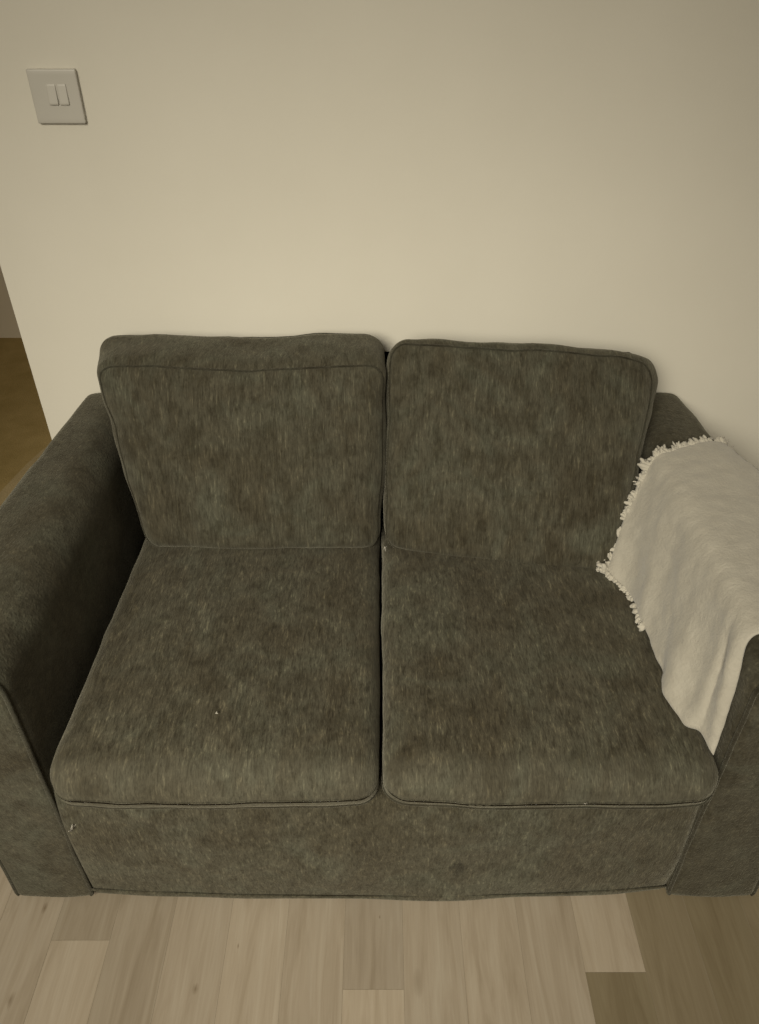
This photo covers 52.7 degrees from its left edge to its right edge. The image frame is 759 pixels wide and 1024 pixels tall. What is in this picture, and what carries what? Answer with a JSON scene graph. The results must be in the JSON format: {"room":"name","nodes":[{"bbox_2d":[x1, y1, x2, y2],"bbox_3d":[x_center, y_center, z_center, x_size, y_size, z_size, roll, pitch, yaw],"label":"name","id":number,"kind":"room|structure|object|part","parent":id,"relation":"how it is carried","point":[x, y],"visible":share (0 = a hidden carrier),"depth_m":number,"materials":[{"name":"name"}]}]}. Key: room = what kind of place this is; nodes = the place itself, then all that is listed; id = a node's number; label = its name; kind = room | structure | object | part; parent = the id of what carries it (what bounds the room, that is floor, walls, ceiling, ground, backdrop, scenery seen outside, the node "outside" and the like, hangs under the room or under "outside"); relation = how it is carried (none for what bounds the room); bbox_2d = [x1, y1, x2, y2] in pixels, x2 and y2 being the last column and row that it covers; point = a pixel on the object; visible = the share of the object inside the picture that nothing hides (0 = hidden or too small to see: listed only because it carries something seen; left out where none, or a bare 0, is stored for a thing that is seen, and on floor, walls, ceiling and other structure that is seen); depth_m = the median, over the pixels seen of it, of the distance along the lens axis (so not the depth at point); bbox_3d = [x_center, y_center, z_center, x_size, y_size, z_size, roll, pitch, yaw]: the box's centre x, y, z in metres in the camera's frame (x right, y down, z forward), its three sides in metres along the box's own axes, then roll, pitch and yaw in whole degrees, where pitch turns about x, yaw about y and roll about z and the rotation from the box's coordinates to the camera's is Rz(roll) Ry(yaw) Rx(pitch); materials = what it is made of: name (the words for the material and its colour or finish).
{"room":"living room","nodes":[
{"label":"living room","id":0,"kind":"room"},
{"bbox_2d":[0,266,21,337],"bbox_3d":[-1.000,-1.818,2.910,4.400,2.420,0.099,0,36,0],"label":"wall","id":1,"kind":"structure","parent":0,"point":[9,328],"depth_m":3.53,"materials":[{"name":"paint"}]},
{"bbox_2d":[0,0,758,469],"bbox_3d":[1.117,-0.732,1.443,3.766,2.420,0.110,0,36,0],"label":"wall","id":2,"kind":"structure","parent":0,"point":[573,173],"depth_m":1.45,"materials":[{"name":"paint"}]},
{"bbox_2d":[26,69,86,123],"bbox_3d":[-0.574,-0.738,1.362,0.086,0.086,0.013,0,36,0],"label":"light switch","id":3,"kind":"object","parent":2,"relation":"attached to","point":[56,93],"visible":1,"depth_m":1.36,"materials":[{"name":"white plastic"}]},
{"bbox_2d":[0,338,758,1023],"bbox_3d":[-0.174,0.936,1.260,6.511,0.056,5.831,0,36,0],"label":"floor","id":4,"kind":"structure","parent":0,"point":[649,956],"depth_m":1.39,"materials":[{"name":"beige laminate"}]},
{"bbox_2d":[0,333,758,900],"bbox_3d":[0.011,0.184,1.518,1.444,0.859,0.854,0,36,0],"label":"sofa","id":5,"kind":"object","parent":4,"relation":"on","point":[436,714],"visible":0.93,"depth_m":1.40,"materials":[{"name":"grey fabric"}]},
{"bbox_3d":[-0.626,0.237,1.592,0.172,0.681,0.797,0,36,0],"label":"armrest","id":6,"kind":"part","parent":5,"relation":"part of","materials":[{"name":"grey fabric"}]},
{"bbox_2d":[50,532,380,807],"bbox_3d":[-0.259,0.233,1.484,0.523,0.128,0.735,0,36,0],"label":"seat cushion","id":7,"kind":"object","parent":5,"relation":"on","point":[282,641],"depth_m":1.30,"materials":[{"name":"grey fabric"}]},
{"bbox_2d":[97,334,386,548],"bbox_3d":[-0.279,-0.142,1.592,0.588,0.396,0.270,0,36,0],"label":"cushion","id":8,"kind":"object","parent":5,"relation":"on","point":[211,442],"depth_m":1.51,"materials":[{"name":"grey fabric"}]},
{"bbox_3d":[0.000,0.391,1.661,1.106,0.344,0.754,0,36,0],"label":"rail","id":9,"kind":"part","parent":5,"relation":"part of","materials":[{"name":"grey fabric"}]},
{"bbox_3d":[0.000,-0.001,1.824,1.112,0.772,0.123,0,36,0],"label":"frame","id":10,"kind":"part","parent":5,"relation":"part of","materials":[{"name":"grey fabric"}]},
{"bbox_2d":[383,339,657,568],"bbox_3d":[0.293,-0.126,1.564,0.576,0.415,0.324,0,36,0],"label":"cushion","id":11,"kind":"object","parent":5,"relation":"on","point":[497,455],"depth_m":1.51,"materials":[{"name":"grey fabric"}]},
{"bbox_2d":[381,517,717,807],"bbox_3d":[0.269,0.232,1.480,0.532,0.122,0.736,0,36,0],"label":"seat cushion","id":12,"kind":"object","parent":5,"relation":"on","point":[508,681],"depth_m":1.29,"materials":[{"name":"grey fabric"}]},
{"bbox_2d":[596,435,758,754],"bbox_3d":[0.599,0.132,1.394,0.343,0.292,0.614,0,36,0],"label":"throw blanket","id":13,"kind":"object","parent":5,"relation":"on","point":[685,551],"visible":1,"depth_m":1.33,"materials":[{"name":"white fabric"}]},
{"bbox_3d":[0.637,0.239,1.593,0.191,0.682,0.796,0,36,0],"label":"armrest","id":14,"kind":"part","parent":5,"relation":"part of","materials":[{"name":"grey fabric"}]}
]}

